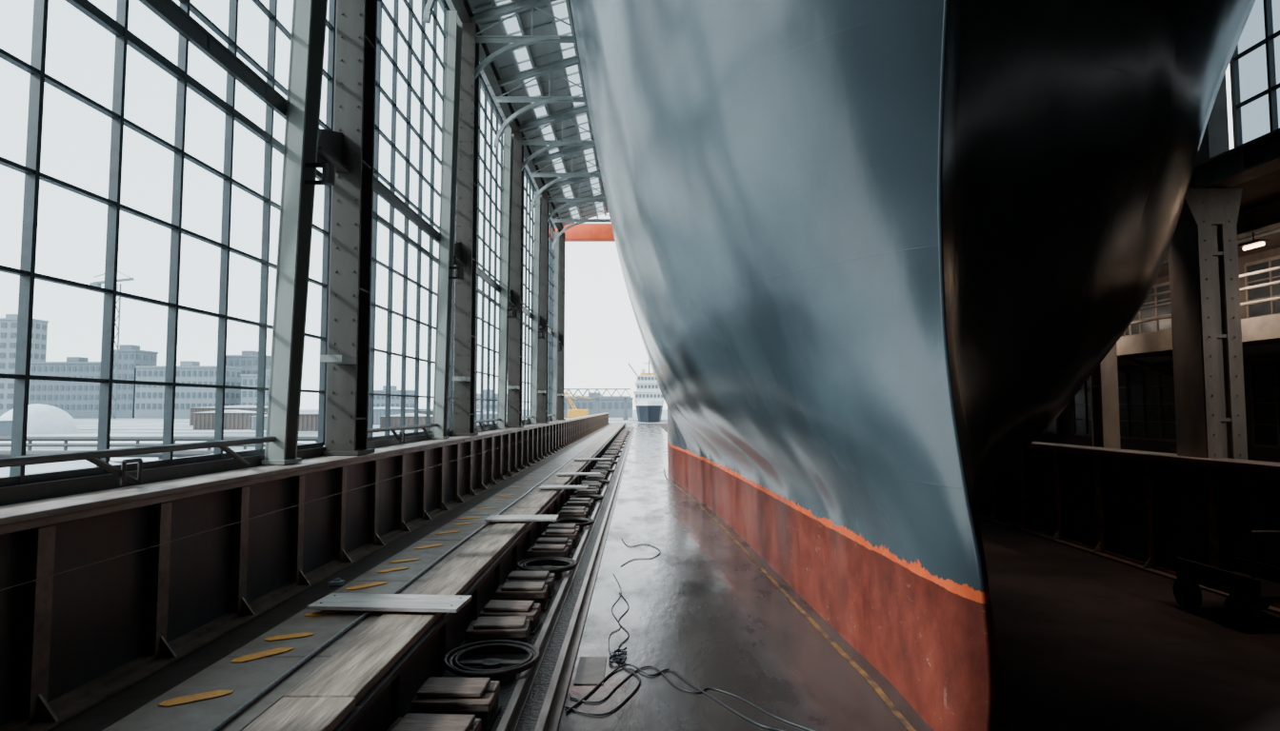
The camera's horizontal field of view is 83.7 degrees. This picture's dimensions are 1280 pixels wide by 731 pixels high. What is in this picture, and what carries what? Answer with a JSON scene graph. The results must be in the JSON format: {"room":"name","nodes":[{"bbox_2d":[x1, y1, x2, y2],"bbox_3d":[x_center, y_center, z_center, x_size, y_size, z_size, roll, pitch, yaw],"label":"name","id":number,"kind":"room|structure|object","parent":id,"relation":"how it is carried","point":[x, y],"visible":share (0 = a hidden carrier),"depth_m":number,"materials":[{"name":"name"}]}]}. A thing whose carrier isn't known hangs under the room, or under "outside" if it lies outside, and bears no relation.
{"room":"shipyard hall","nodes":[
{"label":"shipyard hall","id":0,"kind":"room"},
{"bbox_2d":[0,419,551,506],"bbox_3d":[-4.635,2.479,15.181,0.230,2.030,46.600,0,-3,0],"label":"pipe railing","id":1,"kind":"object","parent":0,"point":[34,491],"depth_m":6.55,"materials":[{"name":"metal"}]},
{"bbox_2d":[0,0,336,487],"bbox_3d":[-4.620,-4.080,7.277,0.080,10.188,6.810,0,-3,0],"label":"window","id":2,"kind":"structure","parent":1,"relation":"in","point":[124,37],"depth_m":6.98,"materials":[{"name":"metal"}]},
{"bbox_2d":[324,0,453,446],"bbox_3d":[-4.620,-3.675,14.190,0.080,10.188,6.760,0,-3,0],"label":"window","id":3,"kind":"structure","parent":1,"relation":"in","point":[376,217],"depth_m":14.05,"materials":[{"name":"glass"}]},
{"bbox_2d":[449,73,506,431],"bbox_3d":[-4.620,-3.267,21.128,0.080,10.188,6.860,0,-3,0],"label":"window","id":4,"kind":"structure","parent":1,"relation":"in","point":[481,80],"depth_m":21.56,"materials":[{"name":"metal"}]},
{"bbox_2d":[506,167,536,422],"bbox_3d":[-4.620,-2.860,28.066,0.080,10.188,6.760,0,-3,0],"label":"window","id":5,"kind":"structure","parent":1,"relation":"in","point":[528,194],"depth_m":29.47,"materials":[{"name":"metal"}]},
{"bbox_2d":[547,219,555,419],"bbox_3d":[-4.620,-2.453,35.004,0.080,10.188,6.860,0,-3,0],"label":"window","id":6,"kind":"structure","parent":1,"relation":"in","point":[550,240],"depth_m":36.82,"materials":[{"name":"metal"}]},
{"bbox_2d":[0,409,667,450],"bbox_3d":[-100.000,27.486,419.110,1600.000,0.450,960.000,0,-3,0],"label":"ground","id":7,"kind":"structure","parent":0,"point":[86,427],"depth_m":84.85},
{"bbox_2d":[0,418,12,436],"bbox_3d":[-57.500,5.327,61.293,5.300,1.850,3.300,0,-3,0],"label":"storage shed","id":8,"kind":"object","parent":7,"relation":"on","point":[6,425],"visible":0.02,"depth_m":61.99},
{"bbox_2d":[0,314,48,417],"bbox_3d":[-163.750,0.095,186.315,12.800,26.950,6.300,0,-3,0],"label":"office building","id":9,"kind":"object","parent":7,"relation":"on","point":[8,325],"visible":0.45,"depth_m":183.71,"materials":[{"name":"grey"}]},
{"bbox_2d":[0,403,78,435],"bbox_3d":[-61.500,5.427,72.807,6.800,2.998,6.800,0,-3,0],"label":"dome","id":10,"kind":"object","parent":7,"relation":"on","point":[42,419],"visible":0.75,"depth_m":71.43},
{"bbox_2d":[0,460,119,477],"bbox_3d":[-10.900,2.541,12.573,3.500,1.700,2.700,0,-3,0],"label":"snow bank","id":11,"kind":"object","parent":7,"relation":"on","point":[72,465],"visible":0.03,"depth_m":12.65,"materials":[{"name":"snow"}]},
{"bbox_2d":[28,357,100,419],"bbox_3d":[-138.500,5.469,175.481,17.300,14.950,7.300,0,-3,0],"label":"office building","id":12,"kind":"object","parent":7,"relation":"on","point":[80,400],"visible":0.67,"depth_m":171.94,"materials":[{"name":"grey"}]},
{"bbox_2d":[89,271,134,419],"bbox_3d":[-120.686,-4.869,162.169,9.428,34.112,2.410,0,-3,0],"label":"tower crane","id":13,"kind":"object","parent":7,"relation":"on","point":[95,284],"visible":0.23,"depth_m":162.99,"materials":[{"name":"grey paint"}]},
{"bbox_2d":[0,450,235,463],"bbox_3d":[-21.000,3.712,26.828,18.120,1.033,0.280,0,-3,0],"label":"rack","id":14,"kind":"object","parent":7,"relation":"on","point":[3,453],"visible":0.08,"depth_m":26.73,"materials":[{"name":"metal"}]},
{"bbox_2d":[111,344,158,419],"bbox_3d":[-125.750,4.001,176.068,7.800,17.950,8.300,0,-3,0],"label":"office building","id":15,"kind":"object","parent":7,"relation":"on","point":[130,356],"visible":0.52,"depth_m":172.20,"materials":[{"name":"grey"}]},
{"bbox_2d":[0,441,315,460],"bbox_3d":[-44.500,4.767,38.286,71.000,0.270,33.000,0,-3,0],"label":"snow bank","id":16,"kind":"object","parent":7,"relation":"on","point":[111,459],"visible":0.02,"depth_m":47.78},
{"bbox_2d":[0,436,373,450],"bbox_3d":[-27.000,4.474,39.806,26.120,1.033,0.280,0,-3,0],"label":"rack","id":17,"kind":"object","parent":7,"relation":"on","point":[30,439],"visible":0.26,"depth_m":39.73,"materials":[{"name":"metal"}]},
{"bbox_2d":[134,360,242,419],"bbox_3d":[-110.750,5.968,175.452,21.800,13.950,7.300,0,-3,0],"label":"office building","id":18,"kind":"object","parent":7,"relation":"on","point":[149,404],"visible":0.64,"depth_m":171.99,"materials":[{"name":"grey"}]},
{"bbox_2d":[189,405,267,425],"bbox_3d":[-59.000,7.415,106.248,14.300,2.950,3.300,0,-3,0],"label":"storage shed","id":19,"kind":"object","parent":7,"relation":"on","point":[227,408],"visible":0.28,"depth_m":104.75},
{"bbox_2d":[193,410,266,430],"bbox_3d":[-49.500,6.542,86.265,7.300,2.350,3.300,0,-3,0],"label":"storage shed","id":20,"kind":"object","parent":7,"relation":"on","point":[233,420],"visible":0.8,"depth_m":84.72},
{"bbox_2d":[225,350,271,405],"bbox_3d":[-102.500,4.925,187.534,11.300,17.450,7.300,0,-3,0],"label":"office building","id":21,"kind":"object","parent":7,"relation":"on","point":[249,359],"visible":0.13,"depth_m":184.34,"materials":[{"name":"grey"}]},
{"bbox_2d":[240,369,270,406],"bbox_3d":[-91.500,6.967,175.393,9.300,11.950,7.300,0,-3,0],"label":"office building","id":22,"kind":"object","parent":7,"relation":"on","point":[249,397],"visible":0.3,"depth_m":171.94,"materials":[{"name":"grey"}]},
{"bbox_2d":[250,414,267,430],"bbox_3d":[-42.500,6.625,84.257,5.300,1.950,3.300,0,-3,0],"label":"storage shed","id":23,"kind":"object","parent":7,"relation":"on","point":[253,418],"visible":0.16,"depth_m":82.72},
{"bbox_2d":[298,412,318,431],"bbox_3d":[-35.000,6.299,81.271,8.300,2.250,3.300,0,-3,0],"label":"storage shed","id":24,"kind":"object","parent":7,"relation":"on","point":[309,421],"visible":0.25,"depth_m":79.75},
{"bbox_2d":[373,385,414,408],"bbox_3d":[-73.000,10.398,208.249,14.300,8.950,7.300,0,-3,0],"label":"office building","id":25,"kind":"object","parent":7,"relation":"on","point":[378,401],"visible":0.37,"depth_m":204.79,"materials":[{"name":"grey"}]},
{"bbox_2d":[373,406,426,425],"bbox_3d":[-39.000,7.690,109.237,14.300,2.750,3.300,0,-3,0],"label":"storage shed","id":26,"kind":"object","parent":7,"relation":"on","point":[378,411],"visible":0.2,"depth_m":107.73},
{"bbox_2d":[380,413,433,430],"bbox_3d":[-27.500,6.683,85.255,6.300,1.950,3.300,0,-3,0],"label":"storage shed","id":27,"kind":"object","parent":7,"relation":"on","point":[410,417],"visible":0.51,"depth_m":83.74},
{"bbox_2d":[476,411,507,425],"bbox_3d":[-19.500,6.935,91.250,5.300,2.150,3.300,0,-3,0],"label":"storage shed","id":28,"kind":"object","parent":7,"relation":"on","point":[484,412],"visible":0.12,"depth_m":89.73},
{"bbox_2d":[477,389,507,413],"bbox_3d":[-50.000,12.201,234.688,20.300,8.450,10.300,0,-3,0],"label":"office building","id":29,"kind":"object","parent":7,"relation":"on","point":[485,390],"visible":0.15,"depth_m":229.69,"materials":[{"name":"grey"}]},
{"bbox_2d":[564,392,591,419],"bbox_3d":[-8.303,5.882,94.818,3.632,4.647,2.200,0,-3,0],"label":"crane","id":30,"kind":"object","parent":7,"relation":"on","point":[571,413],"visible":0.44,"depth_m":93.92,"materials":[{"name":"metal"}]},
{"bbox_2d":[547,223,615,417],"bbox_3d":[4.250,-1.526,40.559,19.100,13.100,2.600,0,-3,0],"label":"gantry crane","id":31,"kind":"object","parent":7,"relation":"on","point":[582,232],"visible":0.03,"depth_m":40.56,"materials":[{"name":"orange paint"}]},
{"bbox_2d":[564,388,630,419],"bbox_3d":[-12.000,8.142,149.780,20.108,6.600,2.000,0,-3,0],"label":"footbridge","id":32,"kind":"object","parent":7,"relation":"on","point":[591,396],"visible":0.57,"depth_m":148.99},
{"bbox_2d":[563,392,633,418],"bbox_3d":[-12.000,10.424,188.213,20.300,6.550,7.300,0,-3,0],"label":"office building","id":33,"kind":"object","parent":7,"relation":"on","point":[614,407],"visible":0.7,"depth_m":184.65,"materials":[{"name":"grey"}]},
{"bbox_2d":[628,360,664,422],"bbox_3d":[1.208,4.861,139.956,6.785,12.000,30.000,0,-3,0],"label":"ferry","id":34,"kind":"object","parent":7,"relation":"on","point":[649,399],"visible":0.78,"depth_m":127.87,"materials":[{"name":"white paint"}]},
{"bbox_2d":[437,0,608,229],"bbox_3d":[2.000,-9.941,16.110,13.814,2.184,47.000,0,-3,0],"label":"ceiling","id":35,"kind":"structure","parent":0,"point":[543,24],"depth_m":23.19,"materials":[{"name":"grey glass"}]},
{"bbox_2d":[407,423,933,730],"bbox_3d":[-1.100,5.714,51.253,7.600,0.400,121.000,0,-3,0],"label":"floor","id":36,"kind":"structure","parent":0,"point":[701,610],"depth_m":7.78,"materials":[{"name":"concrete"}]},
{"bbox_2d":[0,413,609,730],"bbox_3d":[-4.180,4.171,43.831,0.620,1.810,96.000,0,-3,0],"label":"wall","id":37,"kind":"structure","parent":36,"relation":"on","point":[70,642],"depth_m":6.49,"materials":[{"name":"metal"}]},
{"bbox_2d":[0,436,287,485],"bbox_3d":[-4.411,0.875,6.260,0.098,0.322,5.200,0,-3,0],"label":"bar","id":38,"kind":"object","parent":37,"relation":"attached to","point":[94,457],"visible":0.81,"depth_m":6.06,"materials":[{"name":"metal"}]},
{"bbox_2d":[0,426,572,591],"bbox_3d":[-3.990,2.410,21.596,0.008,0.007,41.400,0,-3,0],"label":"wire","id":39,"kind":"object","parent":37,"relation":"attached to","point":[571,427],"visible":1,"depth_m":6.21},
{"bbox_2d":[261,0,377,464],"bbox_3d":[-4.250,-3.845,9.922,0.500,10.200,2.300,0,-3,0],"label":"steel column","id":40,"kind":"structure","parent":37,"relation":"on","point":[345,155],"depth_m":10.21,"materials":[{"name":"metal"}]},
{"bbox_2d":[320,355,356,364],"bbox_3d":[-4.230,-0.083,10.022,0.300,0.100,0.500,0,-3,0],"label":"shelf","id":41,"kind":"object","parent":40,"relation":"attached to","point":[330,359],"depth_m":9.80,"materials":[{"name":"metal"}]},
{"bbox_2d":[451,0,563,230],"bbox_3d":[-4.300,-8.767,15.841,0.250,0.300,46.600,0,-3,0],"label":"girder","id":42,"kind":"object","parent":40,"relation":"on","point":[464,10],"visible":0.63,"depth_m":21.42,"materials":[{"name":"metal"}]},
{"bbox_2d":[422,0,437,23],"bbox_3d":[2.050,-8.904,14.497,12.819,3.992,0.140,0,-3,0],"label":"roof truss","id":43,"kind":"object","parent":42,"relation":"on","point":[430,5],"visible":0.5,"depth_m":14.34,"materials":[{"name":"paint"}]},
{"bbox_2d":[493,55,586,148],"bbox_3d":[2.050,-8.497,21.435,12.819,3.992,0.140,0,-3,0],"label":"roof truss","id":44,"kind":"object","parent":42,"relation":"on","point":[549,68],"visible":0.27,"depth_m":21.39,"materials":[{"name":"metal"}]},
{"bbox_2d":[529,145,600,212],"bbox_3d":[2.050,-8.090,28.373,12.819,3.992,0.140,0,-3,0],"label":"roof truss","id":45,"kind":"object","parent":42,"relation":"on","point":[563,153],"visible":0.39,"depth_m":28.32,"materials":[{"name":"metal"}]},
{"bbox_2d":[551,192,610,250],"bbox_3d":[2.050,-7.682,35.311,12.819,3.992,0.140,0,-3,0],"label":"roof truss","id":46,"kind":"object","parent":42,"relation":"on","point":[576,222],"visible":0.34,"depth_m":35.27,"materials":[{"name":"metal"}]},
{"bbox_2d":[367,423,438,443],"bbox_3d":[-4.411,1.285,13.248,0.098,0.322,5.200,0,-3,0],"label":"bar","id":47,"kind":"object","parent":37,"relation":"attached to","point":[392,430],"visible":0.7,"depth_m":13.09,"materials":[{"name":"metal"}]},
{"bbox_2d":[431,10,479,439],"bbox_3d":[-4.250,-3.441,16.811,0.500,10.200,2.300,0,-3,0],"label":"steel column","id":48,"kind":"structure","parent":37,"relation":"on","point":[459,171],"depth_m":17.14,"materials":[{"name":"metal"}]},
{"bbox_2d":[470,0,575,79],"bbox_3d":[2.050,-8.702,17.941,12.819,3.992,0.140,0,-3,0],"label":"roof truss","id":49,"kind":"object","parent":48,"relation":"on","point":[517,6],"visible":0.28,"depth_m":17.89,"materials":[{"name":"metal"}]},
{"bbox_2d":[474,419,500,431],"bbox_3d":[-4.411,1.689,20.136,0.098,0.322,5.200,0,-3,0],"label":"handrail","id":50,"kind":"object","parent":37,"relation":"attached to","point":[489,420],"visible":0.73,"depth_m":20.12,"materials":[{"name":"metal"}]},
{"bbox_2d":[496,128,523,429],"bbox_3d":[-4.250,-3.030,23.799,0.500,10.200,2.300,0,-3,0],"label":"steel column","id":51,"kind":"structure","parent":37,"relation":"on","point":[510,321],"depth_m":24.12,"materials":[{"name":"metal"}]},
{"bbox_2d":[518,103,595,170],"bbox_3d":[2.050,-8.292,24.929,12.819,3.992,0.140,0,-3,0],"label":"roof truss","id":52,"kind":"object","parent":51,"relation":"on","point":[551,144],"visible":0.16,"depth_m":24.89,"materials":[{"name":"metal"}]},
{"bbox_2d":[530,191,549,424],"bbox_3d":[-4.250,-2.626,30.687,0.500,10.200,2.300,0,-3,0],"label":"steel column","id":53,"kind":"structure","parent":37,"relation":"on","point":[540,299],"depth_m":30.99,"materials":[{"name":"metal"}]},
{"bbox_2d":[544,169,606,221],"bbox_3d":[2.050,-7.887,31.817,12.819,3.992,0.140,0,-3,0],"label":"roof truss","id":54,"kind":"object","parent":53,"relation":"on","point":[573,180],"visible":0.3,"depth_m":31.77,"materials":[{"name":"metal"}]},
{"bbox_2d":[551,230,565,420],"bbox_3d":[-4.250,-2.216,37.675,0.500,10.200,2.300,0,-3,0],"label":"steel column","id":55,"kind":"structure","parent":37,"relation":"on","point":[558,339],"depth_m":37.98,"materials":[{"name":"metal"}]},
{"bbox_2d":[47,422,625,730],"bbox_3d":[-2.965,4.765,43.796,2.290,0.621,96.000,0,-3,0],"label":"platform","id":56,"kind":"object","parent":36,"relation":"on","point":[369,677],"visible":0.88,"depth_m":6.06,"materials":[{"name":"concrete"}]},
{"bbox_2d":[306,593,471,613],"bbox_3d":[-2.340,2.231,6.731,1.400,0.040,0.460,0,-3,4],"label":"plank","id":57,"kind":"object","parent":56,"relation":"on","point":[355,602],"visible":1,"depth_m":6.65,"materials":[{"name":"metal"}]},
{"bbox_2d":[208,435,602,730],"bbox_3d":[-2.500,3.258,23.324,0.046,0.030,48.950,0,-3,0],"label":"rail","id":58,"kind":"object","parent":56,"relation":"on","point":[250,702],"visible":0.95,"depth_m":5.66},
{"bbox_2d":[484,515,559,521],"bbox_3d":[-1.950,2.533,11.872,1.150,0.040,0.480,0,-3,-1],"label":"plank","id":59,"kind":"object","parent":56,"relation":"on","point":[492,518],"visible":1,"depth_m":11.73,"materials":[{"name":"wood"}]},
{"bbox_2d":[538,485,588,489],"bbox_3d":[-1.750,2.803,16.464,1.100,0.040,0.500,0,-3,2],"label":"plank","id":60,"kind":"object","parent":56,"relation":"on","point":[541,487],"visible":1,"depth_m":16.26,"materials":[{"name":"wood"}]},
{"bbox_2d":[556,472,599,475],"bbox_3d":[-1.700,2.996,19.758,1.200,0.040,0.500,0,-3,-3],"label":"plank","id":61,"kind":"object","parent":56,"relation":"on","point":[557,473],"visible":1,"depth_m":19.66,"materials":[{"name":"metal"}]},
{"bbox_2d":[440,425,635,730],"bbox_3d":[-1.235,5.002,43.782,1.190,0.145,96.000,0,-3,0],"label":"track","id":62,"kind":"object","parent":36,"relation":"on","point":[534,701],"visible":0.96,"depth_m":7.47,"materials":[{"name":"metal"}]},
{"bbox_2d":[386,713,481,730],"bbox_3d":[-1.461,2.641,5.005,0.640,0.270,0.440,0,-3,3],"label":"block","id":63,"kind":"object","parent":62,"relation":"on","point":[410,722],"visible":1,"depth_m":5.02,"materials":[{"name":"wood"}]},
{"bbox_2d":[409,678,501,730],"bbox_3d":[-1.465,2.681,5.681,0.640,0.270,0.440,0,-3,1],"label":"block","id":64,"kind":"object","parent":62,"relation":"on","point":[478,697],"visible":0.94,"depth_m":5.54,"materials":[{"name":"wood"}]},
{"bbox_2d":[441,640,539,686],"bbox_3d":[-1.360,2.761,6.550,0.884,0.212,0.884,0,-3,0],"label":"cable coil","id":65,"kind":"object","parent":62,"relation":"on","point":[505,671],"visible":0.99,"depth_m":6.51,"materials":[{"name":"rubber"}]},
{"bbox_2d":[464,616,532,655],"bbox_3d":[-1.462,2.782,7.409,0.640,0.270,0.440,0,-3,-3],"label":"block","id":66,"kind":"object","parent":62,"relation":"on","point":[510,628],"visible":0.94,"depth_m":7.23,"materials":[{"name":"wood"}]},
{"bbox_2d":[479,600,541,635],"bbox_3d":[-1.459,2.818,8.019,0.640,0.270,0.440,0,-3,3],"label":"block","id":67,"kind":"object","parent":62,"relation":"on","point":[531,610],"visible":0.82,"depth_m":7.90,"materials":[{"name":"wood"}]},
{"bbox_2d":[494,581,549,611],"bbox_3d":[-1.468,2.870,8.914,0.640,0.270,0.440,0,-3,-1],"label":"block","id":68,"kind":"object","parent":62,"relation":"on","point":[536,591],"visible":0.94,"depth_m":8.73,"materials":[{"name":"wood"}]},
{"bbox_2d":[504,571,556,599],"bbox_3d":[-1.466,2.905,9.500,0.640,0.270,0.440,0,-3,0],"label":"block","id":69,"kind":"object","parent":62,"relation":"on","point":[549,578],"visible":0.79,"depth_m":9.40,"materials":[{"name":"wood"}]},
{"bbox_2d":[516,557,577,579],"bbox_3d":[-1.360,2.989,10.443,0.884,0.212,0.884,0,-3,0],"label":"coil","id":70,"kind":"object","parent":62,"relation":"on","point":[522,565],"visible":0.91,"depth_m":10.45,"materials":[{"name":"rubber"}]},
{"bbox_2d":[526,544,568,566],"bbox_3d":[-1.463,3.016,11.393,0.640,0.270,0.440,0,-3,3],"label":"block","id":71,"kind":"object","parent":62,"relation":"on","point":[537,550],"visible":0.87,"depth_m":11.20,"materials":[{"name":"wood"}]},
{"bbox_2d":[533,538,573,559],"bbox_3d":[-1.456,3.050,11.969,0.640,0.270,0.440,0,-3,1],"label":"block","id":72,"kind":"object","parent":62,"relation":"on","point":[540,541],"visible":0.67,"depth_m":11.83,"materials":[{"name":"wood"}]},
{"bbox_2d":[540,529,579,548],"bbox_3d":[-1.443,3.101,12.838,0.640,0.270,0.440,0,-3,2],"label":"block","id":73,"kind":"object","parent":62,"relation":"on","point":[571,534],"visible":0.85,"depth_m":12.67,"materials":[{"name":"wood"}]},
{"bbox_2d":[544,523,579,541],"bbox_3d":[-1.459,3.133,13.393,0.640,0.270,0.440,0,-3,1],"label":"block","id":74,"kind":"object","parent":62,"relation":"on","point":[550,526],"visible":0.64,"depth_m":13.31,"materials":[{"name":"wood"}]},
{"bbox_2d":[556,510,586,523],"bbox_3d":[-1.463,3.244,15.275,0.640,0.270,0.440,0,-3,-2],"label":"block","id":75,"kind":"object","parent":62,"relation":"on","point":[563,513],"visible":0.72,"depth_m":15.08,"materials":[{"name":"metal"}]},
{"bbox_2d":[550,517,594,532],"bbox_3d":[-1.360,3.218,14.336,0.884,0.212,0.884,0,-3,0],"label":"coil","id":76,"kind":"object","parent":62,"relation":"on","point":[590,521],"visible":0.69,"depth_m":14.53,"materials":[{"name":"rubber"}]},
{"bbox_2d":[559,506,589,519],"bbox_3d":[-1.456,3.274,15.788,0.640,0.270,0.440,0,-3,2],"label":"block","id":77,"kind":"object","parent":62,"relation":"on","point":[563,508],"visible":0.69,"depth_m":15.67,"materials":[{"name":"metal"}]},
{"bbox_2d":[562,500,592,515],"bbox_3d":[-1.464,3.328,16.704,0.640,0.270,0.440,0,-3,2],"label":"block","id":78,"kind":"object","parent":62,"relation":"on","point":[588,505],"visible":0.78,"depth_m":16.54,"materials":[{"name":"metal"}]},
{"bbox_2d":[574,489,598,498],"bbox_3d":[-1.445,3.470,19.136,0.640,0.270,0.440,0,-3,-3],"label":"block","id":79,"kind":"object","parent":62,"relation":"on","point":[579,491],"visible":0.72,"depth_m":18.96,"materials":[{"name":"metal"}]},
{"bbox_2d":[569,494,603,505],"bbox_3d":[-1.360,3.446,18.229,0.884,0.212,0.884,0,-3,0],"label":"ring","id":80,"kind":"object","parent":62,"relation":"on","point":[593,497],"visible":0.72,"depth_m":18.47,"materials":[{"name":"metal"}]},
{"bbox_2d":[573,657,606,684],"bbox_3d":[-0.465,2.897,6.792,0.270,0.009,0.700,0,-3,0],"label":"floor plate","id":81,"kind":"object","parent":36,"relation":"on","point":[590,670],"visible":1,"depth_m":6.77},
{"bbox_2d":[564,667,640,716],"bbox_3d":[-0.215,2.864,6.293,0.398,0.016,1.050,-2,-4,27],"label":"loose cable","id":82,"kind":"object","parent":36,"relation":"on","point":[630,671],"visible":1,"depth_m":5.93,"materials":[{"name":"black plastic"}]},
{"bbox_2d":[608,651,626,664],"bbox_3d":[-0.220,2.900,7.093,0.177,0.038,0.297,0,-3,0],"label":"loose cable","id":83,"kind":"object","parent":36,"relation":"on","point":[622,656],"visible":0.98,"depth_m":7.05,"materials":[{"name":"black plastic"}]},
{"bbox_2d":[565,663,784,730],"bbox_3d":[0.574,2.842,6.012,2.106,0.028,1.226,-1,-4,23],"label":"loose cable","id":84,"kind":"object","parent":36,"relation":"on","point":[625,665],"visible":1,"depth_m":6.23,"materials":[{"name":"black plastic"}]},
{"bbox_2d":[569,665,815,730],"bbox_3d":[0.474,2.840,5.878,1.965,0.014,1.034,-3,-4,41],"label":"loose cable","id":85,"kind":"object","parent":36,"relation":"on","point":[666,677],"visible":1,"depth_m":6.17,"materials":[{"name":"black plastic"}]},
{"bbox_2d":[663,468,916,730],"bbox_3d":[1.580,3.504,17.096,1.360,0.001,24.223,0,-3,0],"label":"painted line","id":86,"kind":"object","parent":36,"relation":"on","point":[899,716],"depth_m":7.64,"materials":[{"name":"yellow paint"}]},
{"bbox_2d":[658,423,1279,730],"bbox_3d":[8.850,5.714,51.253,12.300,0.400,121.000,0,-3,0],"label":"floor","id":87,"kind":"structure","parent":0,"point":[1087,641],"depth_m":7.41,"materials":[{"name":"concrete"}]},
{"bbox_2d":[567,0,1255,730],"bbox_3d":[3.109,-1.753,21.804,9.598,11.065,34.192,0,-3,0],"label":"ship","id":88,"kind":"object","parent":87,"relation":"on","point":[870,252],"visible":1,"depth_m":6.67,"materials":[{"name":"paint"}]},
{"bbox_2d":[1089,343,1120,449],"bbox_3d":[11.300,0.670,17.391,1.000,5.700,0.600,0,-3,0],"label":"column","id":89,"kind":"structure","parent":87,"relation":"on","point":[1104,380],"depth_m":17.19,"materials":[{"name":"paint"}]},
{"bbox_2d":[978,441,1279,614],"bbox_3d":[8.030,2.574,16.377,0.620,1.780,41.000,0,-3,0],"label":"wall","id":90,"kind":"structure","parent":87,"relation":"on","point":[1145,510],"depth_m":11.29,"materials":[{"name":"metal"}]},
{"bbox_2d":[1168,73,1247,571],"bbox_3d":[8.300,-2.879,10.687,0.900,12.000,0.800,0,-3,0],"label":"column","id":91,"kind":"structure","parent":87,"relation":"on","point":[1204,271],"depth_m":10.33,"materials":[{"name":"metal"}]},
{"bbox_2d":[1172,531,1279,630],"bbox_3d":[7.200,2.439,8.472,0.920,1.117,1.200,0,-3,0],"label":"trolley","id":92,"kind":"object","parent":87,"relation":"on","point":[1254,586],"visible":1,"depth_m":8.37,"materials":[{"name":"metal"}]},
{"bbox_3d":[8.300,-3.693,-3.189,0.900,12.000,0.800,0,-3,0],"label":"column","id":93,"kind":"structure","parent":87,"relation":"on","visible":0},
{"bbox_2d":[1188,127,1279,188],"bbox_3d":[8.400,-2.499,15.273,0.400,0.380,46.200,0,-3,0],"label":"girder","id":94,"kind":"object","parent":93,"relation":"on","point":[1259,156],"visible":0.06,"depth_m":9.91,"materials":[{"name":"metal"}]},
{"bbox_2d":[1033,247,1279,462],"bbox_3d":[14.750,0.323,15.307,0.300,6.150,46.600,0,-3,0],"label":"wall","id":95,"kind":"structure","parent":0,"point":[1066,436],"depth_m":17.39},
{"bbox_2d":[1042,416,1059,434],"bbox_3d":[14.500,1.532,27.808,0.080,2.077,5.952,0,-3,0],"label":"window","id":96,"kind":"structure","parent":95,"relation":"in","point":[1053,429],"depth_m":25.02,"materials":[{"name":"glass"}]},
{"bbox_2d":[1072,365,1176,442],"bbox_3d":[14.500,1.125,20.870,0.080,2.077,6.052,0,-3,0],"label":"window","id":97,"kind":"structure","parent":95,"relation":"in","point":[1147,404],"depth_m":20.65,"materials":[{"name":"glass"}]},
{"bbox_2d":[1120,281,1171,337],"bbox_3d":[14.500,-1.520,21.025,0.080,1.377,6.052,0,-3,0],"label":"window","id":98,"kind":"structure","parent":95,"relation":"in","point":[1161,311],"depth_m":20.11,"materials":[{"name":"glass"}]},
{"bbox_2d":[1243,255,1279,319],"bbox_3d":[14.500,-1.928,14.087,0.080,1.377,5.952,0,-3,0],"label":"window","id":99,"kind":"structure","parent":95,"relation":"in","point":[1270,308],"depth_m":16.61,"materials":[{"name":"glass"}]},
{"bbox_2d":[1248,357,1279,449],"bbox_3d":[14.500,0.718,13.932,0.080,2.077,5.952,0,-3,0],"label":"window","id":100,"kind":"structure","parent":95,"relation":"in","point":[1265,372],"depth_m":16.53,"materials":[{"name":"glass"}]},
{"bbox_2d":[1157,169,1279,278],"bbox_3d":[11.900,-2.807,15.491,6.000,0.120,46.600,0,-3,0],"label":"ceiling","id":101,"kind":"structure","parent":0,"point":[1264,190],"depth_m":12.61,"materials":[{"name":"black metal"}]},
{"bbox_3d":[5.000,-5.569,-7.837,19.800,15.200,0.300,0,-3,0],"label":"wall","id":102,"kind":"structure","parent":0,"visible":0},
{"bbox_2d":[1116,265,1279,379],"bbox_3d":[13.191,-0.609,15.162,2.461,2.306,46.200,0,-3,0],"label":"walkway","id":103,"kind":"object","parent":102,"relation":"attached to","point":[1263,330],"visible":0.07,"depth_m":16.35,"materials":[{"name":"paint"}]},
{"bbox_3d":[-4.660,-4.638,-1.957,0.180,10.170,11.550,0,-3,0],"label":"wall","id":104,"kind":"structure","parent":0,"visible":0},
{"bbox_2d":[138,0,553,337],"bbox_3d":[-4.535,-2.772,17.793,0.060,0.220,42.000,0,-3,0],"label":"girder","id":105,"kind":"object","parent":104,"relation":"attached to","point":[169,11],"visible":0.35,"depth_m":8.05,"materials":[{"name":"metal"}]},
{"bbox_3d":[8.825,-5.792,15.666,0.150,5.800,46.600,0,-3,0],"label":"wall","id":106,"kind":"structure","parent":0,"visible":0},
{"bbox_2d":[1229,0,1279,147],"bbox_3d":[8.800,-6.055,9.471,0.080,5.899,2.468,0,-3,0],"label":"window","id":107,"kind":"structure","parent":106,"relation":"in","point":[1254,64],"depth_m":10.16,"materials":[{"name":"glass"}]},
{"bbox_3d":[11.300,-0.549,-3.374,1.000,5.700,0.600,0,-3,0],"label":"column","id":108,"kind":"structure","parent":0,"visible":0},
{"bbox_2d":[1164,200,1279,259],"bbox_3d":[11.300,-2.532,15.225,0.300,0.400,46.100,0,-3,0],"label":"girder","id":109,"kind":"object","parent":108,"relation":"on","point":[1266,217],"visible":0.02,"depth_m":13.01,"materials":[{"name":"metal"}]},
{"bbox_2d":[1239,232,1268,250],"bbox_3d":[11.300,-2.308,13.158,0.180,0.290,0.440,0,-3,0],"label":"lamp","id":110,"kind":"object","parent":109,"relation":"hanging from","point":[1257,243],"visible":1,"depth_m":13.11,"materials":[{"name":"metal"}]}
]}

